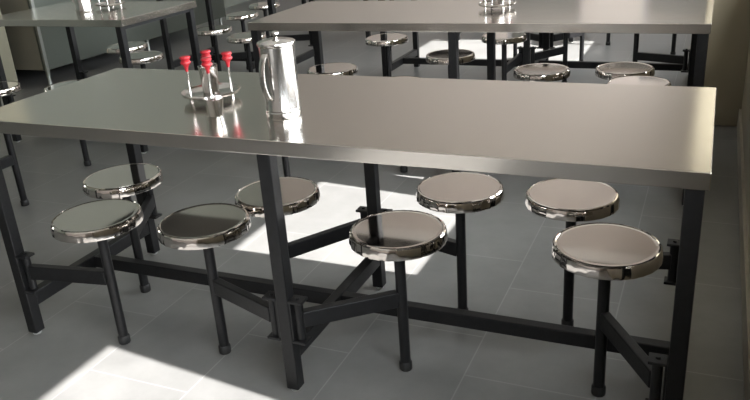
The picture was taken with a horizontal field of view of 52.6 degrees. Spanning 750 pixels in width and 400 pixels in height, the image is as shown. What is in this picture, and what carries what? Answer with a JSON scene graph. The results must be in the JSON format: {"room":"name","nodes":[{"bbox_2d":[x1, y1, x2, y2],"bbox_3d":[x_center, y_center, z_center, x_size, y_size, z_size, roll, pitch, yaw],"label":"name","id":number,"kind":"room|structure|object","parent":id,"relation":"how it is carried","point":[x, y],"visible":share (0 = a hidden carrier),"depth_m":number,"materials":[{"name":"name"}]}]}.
{"room":"eatery","nodes":[
{"label":"eatery","id":0,"kind":"room"},
{"bbox_2d":[0,10,17,81],"bbox_3d":[-3.404,-2.806,5.293,0.700,4.250,0.400,6,24,23],"label":"wall pillar","id":1,"kind":"structure","parent":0,"point":[5,52],"depth_m":5.98,"materials":[{"name":"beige paint"}]},
{"bbox_2d":[224,0,250,7],"bbox_3d":[-4.241,-2.560,4.842,0.200,4.250,12.000,6,24,23],"label":"wall","id":2,"kind":"structure","parent":0,"point":[227,3],"depth_m":10.11,"materials":[{"name":"grey paint"}]},
{"bbox_2d":[0,0,743,399],"bbox_3d":[-1.215,-0.259,4.447,6.485,0.100,12.400,6,24,23],"label":"floor","id":3,"kind":"structure","parent":0,"point":[172,352],"depth_m":2.70,"materials":[{"name":"grey tile"}]},
{"bbox_2d":[0,81,21,106],"bbox_3d":[-2.121,-0.470,4.385,0.271,0.456,0.645,-11,23,-16],"label":"stool","id":4,"kind":"object","parent":3,"relation":"on","point":[7,88],"visible":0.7,"depth_m":4.14,"materials":[{"name":"silver metal"}]},
{"bbox_2d":[0,133,28,205],"bbox_3d":[-1.750,-0.161,3.567,0.271,0.456,0.406,5,24,21],"label":"stool","id":5,"kind":"object","parent":3,"relation":"on","point":[9,160],"visible":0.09,"depth_m":3.61,"materials":[{"name":"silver metal"}]},
{"bbox_2d":[44,79,90,165],"bbox_3d":[-1.540,-0.429,4.185,0.455,0.456,0.271,-19,27,-33],"label":"stool","id":6,"kind":"object","parent":3,"relation":"on","point":[87,162],"visible":0.21,"depth_m":4.16,"materials":[{"name":"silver metal"}]},
{"bbox_2d":[16,199,143,344],"bbox_3d":[-0.925,0.251,2.420,0.460,0.456,0.271,2,23,15],"label":"stool","id":7,"kind":"object","parent":3,"relation":"on","point":[98,221],"visible":1,"depth_m":2.36,"materials":[{"name":"silver metal"}]},
{"bbox_2d":[0,1,201,153],"bbox_3d":[-1.681,-0.783,4.671,1.060,0.760,0.673,6,24,23],"label":"dining table","id":8,"kind":"object","parent":3,"relation":"on","point":[130,14],"visible":0.5,"depth_m":4.41,"materials":[{"name":"silver metal"}]},
{"bbox_2d":[71,0,92,12],"bbox_3d":[-1.716,-1.210,4.410,0.116,0.230,0.104,15,29,39],"label":"water jug","id":9,"kind":"object","parent":8,"relation":"on","point":[81,6],"visible":1,"depth_m":4.40,"materials":[{"name":"silver metal"}]},
{"bbox_2d":[94,0,124,8],"bbox_3d":[-1.602,-1.228,4.556,0.179,0.136,0.179,-6,22,-5],"label":"condiment caddy","id":10,"kind":"object","parent":8,"relation":"on","point":[119,2],"visible":0.92,"depth_m":4.54,"materials":[{"name":"silver metal"}]},
{"bbox_2d":[106,0,114,3],"bbox_3d":[-1.599,-1.221,4.566,0.059,0.080,0.059,6,24,23],"label":"steel tumbler","id":11,"kind":"object","parent":10,"relation":"on","point":[109,1],"visible":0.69,"depth_m":4.56,"materials":[{"name":"silver metal"}]},
{"bbox_2d":[0,0,225,85],"bbox_3d":[-2.575,-1.928,7.258,0.950,1.030,2.700,6,24,23],"label":"wall","id":12,"kind":"structure","parent":3,"relation":"on","point":[45,49],"depth_m":6.27,"materials":[{"name":"grey paint"}]},
{"bbox_2d":[79,41,147,78],"bbox_3d":[-1.759,-0.822,5.179,0.480,0.456,0.271,-5,22,-3],"label":"stool","id":13,"kind":"object","parent":3,"relation":"on","point":[136,46],"visible":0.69,"depth_m":5.06,"materials":[{"name":"silver metal"}]},
{"bbox_2d":[82,163,163,292],"bbox_3d":[-0.868,0.089,2.805,0.271,0.456,0.465,-5,22,-2],"label":"stool","id":14,"kind":"object","parent":3,"relation":"on","point":[124,181],"visible":1,"depth_m":2.64,"materials":[{"name":"silver metal"}]},
{"bbox_2d":[119,51,163,68],"bbox_3d":[-1.344,-0.702,4.814,0.471,0.456,0.271,-4,22,0],"label":"stool","id":15,"kind":"object","parent":3,"relation":"on","point":[142,58],"visible":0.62,"depth_m":4.68,"materials":[{"name":"silver metal"}]},
{"bbox_2d":[157,203,280,354],"bbox_3d":[-0.423,0.287,2.244,0.446,0.456,0.271,17,30,41],"label":"stool","id":16,"kind":"object","parent":3,"relation":"on","point":[205,227],"visible":0.98,"depth_m":2.19,"materials":[{"name":"silver metal"}]},
{"bbox_2d":[197,25,253,70],"bbox_3d":[-1.019,-1.058,5.625,0.564,0.456,0.271,-5,22,-2],"label":"stool","id":17,"kind":"object","parent":3,"relation":"on","point":[214,30],"visible":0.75,"depth_m":5.57,"materials":[{"name":"silver metal"}]},
{"bbox_2d":[156,0,314,69],"bbox_3d":[-1.065,-1.378,6.011,1.060,0.760,0.673,6,24,23],"label":"dining table","id":18,"kind":"object","parent":3,"relation":"on","point":[171,64],"visible":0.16,"depth_m":6.01,"materials":[{"name":"black paint"}]},
{"bbox_2d":[227,32,266,71],"bbox_3d":[-0.797,-0.970,5.372,0.271,0.456,0.585,6,24,23],"label":"stool","id":19,"kind":"object","parent":3,"relation":"on","point":[245,38],"visible":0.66,"depth_m":5.15,"materials":[{"name":"silver metal"}]},
{"bbox_2d":[249,2,279,35],"bbox_3d":[-0.580,-1.588,6.838,1.091,0.456,0.271,-13,24,-21],"label":"stool","id":20,"kind":"object","parent":3,"relation":"on","point":[263,6],"visible":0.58,"depth_m":6.56,"materials":[{"name":"silver metal"}]},
{"bbox_2d":[225,11,312,69],"bbox_3d":[-0.847,-1.302,6.189,0.708,0.456,0.271,-2,22,6],"label":"stool","id":21,"kind":"object","parent":3,"relation":"on","point":[241,16],"visible":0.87,"depth_m":6.14,"materials":[{"name":"silver metal"}]},
{"bbox_2d":[282,156,290,176],"bbox_3d":[-0.457,-0.295,3.667,0.271,0.456,0.476,-9,23,-12],"label":"stool","id":22,"kind":"object","parent":3,"relation":"on","point":[285,161],"visible":0.02,"depth_m":3.60,"materials":[{"name":"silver metal"}]},
{"bbox_2d":[234,177,367,282],"bbox_3d":[-0.210,0.154,2.532,0.479,0.456,0.271,-18,26,-30],"label":"stool","id":23,"kind":"object","parent":3,"relation":"on","point":[298,194],"visible":0.66,"depth_m":2.42,"materials":[{"name":"silver metal"}]},
{"bbox_2d":[307,62,357,75],"bbox_3d":[-0.229,-0.526,4.190,0.271,0.456,0.466,-7,23,-8],"label":"stool","id":24,"kind":"object","parent":3,"relation":"on","point":[338,68],"visible":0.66,"depth_m":3.98,"materials":[{"name":"silver metal"}]},
{"bbox_2d":[274,0,393,37],"bbox_3d":[-0.412,-1.997,7.405,1.060,0.760,0.673,6,24,23],"label":"dining table","id":25,"kind":"object","parent":3,"relation":"on","point":[368,33],"visible":0.02,"depth_m":7.07,"materials":[{"name":"black paint"}]},
{"bbox_2d":[0,68,716,399],"bbox_3d":[-0.130,0.077,2.304,2.059,0.760,0.673,6,24,23],"label":"dining table","id":26,"kind":"object","parent":3,"relation":"on","point":[644,135],"visible":0.91,"depth_m":2.02,"materials":[{"name":"silver metal"}]},
{"bbox_2d":[179,50,240,100],"bbox_3d":[-0.499,-0.371,2.277,0.179,0.136,0.179,-8,23,-10],"label":"condiment caddy","id":27,"kind":"object","parent":26,"relation":"on","point":[193,93],"visible":0.92,"depth_m":2.27,"materials":[{"name":"silver metal"}]},
{"bbox_2d":[197,63,218,92],"bbox_3d":[-0.501,-0.367,2.294,0.059,0.080,0.059,6,24,23],"label":"steel tumbler","id":28,"kind":"object","parent":27,"relation":"on","point":[213,73],"visible":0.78,"depth_m":2.28,"materials":[{"name":"silver metal"}]},
{"bbox_2d":[181,82,240,99],"bbox_3d":[-0.496,-0.328,2.295,0.179,0.012,0.179,-8,23,-10],"label":"tray","id":29,"kind":"object","parent":27,"relation":"on","point":[225,89],"depth_m":2.30,"materials":[{"name":"silver metal"}]},
{"bbox_2d":[203,95,223,116],"bbox_3d":[-0.446,-0.260,2.110,0.057,0.050,0.057,6,24,23],"label":"steel cup","id":30,"kind":"object","parent":26,"relation":"on","point":[213,104],"visible":1,"depth_m":2.09,"materials":[{"name":"silver metal"}]},
{"bbox_2d":[256,31,301,120],"bbox_3d":[-0.261,-0.335,2.022,0.116,0.230,0.103,-12,24,-19],"label":"water jug","id":31,"kind":"object","parent":26,"relation":"on","point":[278,77],"visible":1,"depth_m":1.99,"materials":[{"name":"silver metal"}]},
{"bbox_2d":[288,210,447,371],"bbox_3d":[-0.013,0.303,2.133,0.459,0.456,0.271,-10,23,-14],"label":"stool","id":32,"kind":"object","parent":3,"relation":"on","point":[398,236],"visible":1,"depth_m":2.08,"materials":[{"name":"silver metal"}]},
{"bbox_2d":[365,33,408,76],"bbox_3d":[0.096,-0.889,5.019,0.271,0.456,0.692,-3,22,3],"label":"stool","id":33,"kind":"object","parent":3,"relation":"on","point":[387,40],"visible":0.94,"depth_m":4.73,"materials":[{"name":"silver metal"}]},
{"bbox_2d":[394,76,420,172],"bbox_3d":[0.195,-0.330,3.639,0.271,0.456,0.461,-23,29,-38],"label":"stool","id":34,"kind":"object","parent":3,"relation":"on","point":[403,169],"visible":0.13,"depth_m":3.77,"materials":[{"name":"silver metal"}]},
{"bbox_2d":[377,172,503,309],"bbox_3d":[0.198,0.148,2.474,0.474,0.456,0.271,15,29,39],"label":"stool","id":35,"kind":"object","parent":3,"relation":"on","point":[457,193],"visible":0.89,"depth_m":2.33,"materials":[{"name":"silver metal"}]},
{"bbox_2d":[426,49,474,78],"bbox_3d":[0.473,-0.568,4.169,0.271,0.456,0.436,-18,26,-30],"label":"stool","id":36,"kind":"object","parent":3,"relation":"on","point":[439,57],"visible":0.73,"depth_m":4.09,"materials":[{"name":"silver metal"}]},
{"bbox_2d":[247,0,713,204],"bbox_3d":[0.484,-0.535,3.687,2.059,0.760,0.673,6,24,23],"label":"dining table","id":37,"kind":"object","parent":3,"relation":"on","point":[454,17],"visible":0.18,"depth_m":3.38,"materials":[{"name":"silver paint"}]},
{"bbox_2d":[478,0,516,9],"bbox_3d":[0.569,-0.961,3.527,0.179,0.136,0.179,-10,23,-14],"label":"condiment caddy","id":38,"kind":"object","parent":37,"relation":"on","point":[505,3],"visible":0.94,"depth_m":3.52,"materials":[{"name":"silver metal"}]},
{"bbox_2d":[492,0,501,4],"bbox_3d":[0.572,-0.954,3.537,0.059,0.080,0.059,6,24,23],"label":"steel tumbler","id":39,"kind":"object","parent":38,"relation":"on","point":[494,2],"visible":0.85,"depth_m":3.53,"materials":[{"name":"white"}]},
{"bbox_2d":[481,32,526,80],"bbox_3d":[0.847,-0.832,4.748,0.271,0.456,0.546,6,25,24],"label":"stool","id":40,"kind":"object","parent":3,"relation":"on","point":[502,38],"visible":0.7,"depth_m":4.57,"materials":[{"name":"silver metal"}]},
{"bbox_2d":[458,34,573,42],"bbox_3d":[1.762,-1.805,6.557,2.059,0.760,0.673,6,24,23],"label":"dining table","id":41,"kind":"object","parent":3,"relation":"on","point":[570,40],"visible":0.13,"depth_m":6.42,"materials":[{"name":"black paint"}]},
{"bbox_2d":[513,33,542,56],"bbox_3d":[1.103,-1.220,5.648,0.271,0.456,0.462,-14,24,-24],"label":"stool","id":42,"kind":"object","parent":3,"relation":"on","point":[533,36],"visible":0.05,"depth_m":5.50,"materials":[{"name":"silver metal"}]},
{"bbox_2d":[378,0,697,86],"bbox_3d":[1.101,-1.178,5.145,2.059,0.760,0.673,6,24,23],"label":"dining table","id":43,"kind":"object","parent":3,"relation":"on","point":[412,57],"visible":0.41,"depth_m":5.16,"materials":[{"name":"black paint"}]},
{"bbox_2d":[513,63,569,81],"bbox_3d":[0.770,-0.452,3.835,0.271,0.456,0.458,-18,26,-31],"label":"stool","id":44,"kind":"object","parent":3,"relation":"on","point":[536,72],"visible":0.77,"depth_m":3.62,"materials":[{"name":"silver metal"}]},
{"bbox_2d":[529,33,567,82],"bbox_3d":[1.194,-0.969,5.021,0.455,0.456,0.271,-17,26,-28],"label":"stool","id":45,"kind":"object","parent":3,"relation":"on","point":[533,55],"visible":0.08,"depth_m":4.99,"materials":[{"name":"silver metal"}]},
{"bbox_2d":[548,33,583,60],"bbox_3d":[1.445,-1.202,5.544,0.468,0.456,0.271,-17,25,-28],"label":"stool","id":46,"kind":"object","parent":3,"relation":"on","point":[552,37],"visible":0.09,"depth_m":5.51,"materials":[{"name":"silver metal"}]},
{"bbox_2d":[525,178,679,325],"bbox_3d":[0.683,0.190,2.287,0.458,0.456,0.271,0,23,11],"label":"stool","id":47,"kind":"object","parent":3,"relation":"on","point":[570,201],"visible":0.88,"depth_m":2.21,"materials":[{"name":"silver metal"}]},
{"bbox_2d":[606,33,610,45],"bbox_3d":[1.836,-1.504,6.213,0.450,0.456,0.271,15,29,39],"label":"stool","id":48,"kind":"object","parent":3,"relation":"on","point":[608,34],"visible":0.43,"depth_m":6.21,"materials":[{"name":"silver metal"}]},
{"bbox_2d":[551,223,668,399],"bbox_3d":[0.609,0.351,1.907,0.271,0.456,0.447,-7,22,-7],"label":"stool","id":49,"kind":"object","parent":3,"relation":"on","point":[604,252],"visible":1,"depth_m":1.87,"materials":[{"name":"silver metal"}]},
{"bbox_2d":[595,62,654,79],"bbox_3d":[1.294,-0.418,3.662,0.464,0.456,0.271,-1,23,8],"label":"stool","id":50,"kind":"object","parent":3,"relation":"on","point":[608,71],"visible":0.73,"depth_m":3.56,"materials":[{"name":"silver metal"}]},
{"bbox_2d":[607,75,670,85],"bbox_3d":[1.200,-0.267,3.309,0.271,0.456,0.496,-9,23,-12],"label":"stool","id":51,"kind":"object","parent":3,"relation":"on","point":[636,79],"visible":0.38,"depth_m":3.35,"materials":[{"name":"silver metal"}]},
{"bbox_2d":[632,33,689,72],"bbox_3d":[1.710,-0.874,4.698,0.472,0.456,0.271,15,29,38],"label":"stool","id":52,"kind":"object","parent":3,"relation":"on","point":[643,56],"visible":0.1,"depth_m":4.65,"materials":[{"name":"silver metal"}]},
{"bbox_2d":[670,34,676,54],"bbox_3d":[2.352,-1.365,5.781,0.271,0.456,0.618,14,28,37],"label":"stool","id":53,"kind":"object","parent":3,"relation":"on","point":[673,46],"visible":0.26,"depth_m":5.70,"materials":[{"name":"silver metal"}]},
{"bbox_2d":[704,0,749,125],"bbox_3d":[1.929,-2.552,3.743,0.240,4.250,1.000,6,24,23],"label":"wall","id":54,"kind":"structure","parent":0,"point":[729,38],"depth_m":3.98,"materials":[{"name":"beige paint"}]},
{"bbox_2d":[741,42,749,277],"bbox_3d":[1.522,-1.974,2.405,0.200,4.250,12.000,6,24,23],"label":"wall","id":55,"kind":"structure","parent":0,"point":[745,109],"depth_m":3.30,"materials":[{"name":"beige paint"}]},
{"bbox_2d":[737,109,749,399],"bbox_3d":[0.580,0.865,1.131,0.012,0.100,7.000,6,24,23],"label":"baseboard","id":56,"kind":"structure","parent":55,"relation":"attached to","point":[744,259],"depth_m":2.53,"materials":[{"name":"stone"}]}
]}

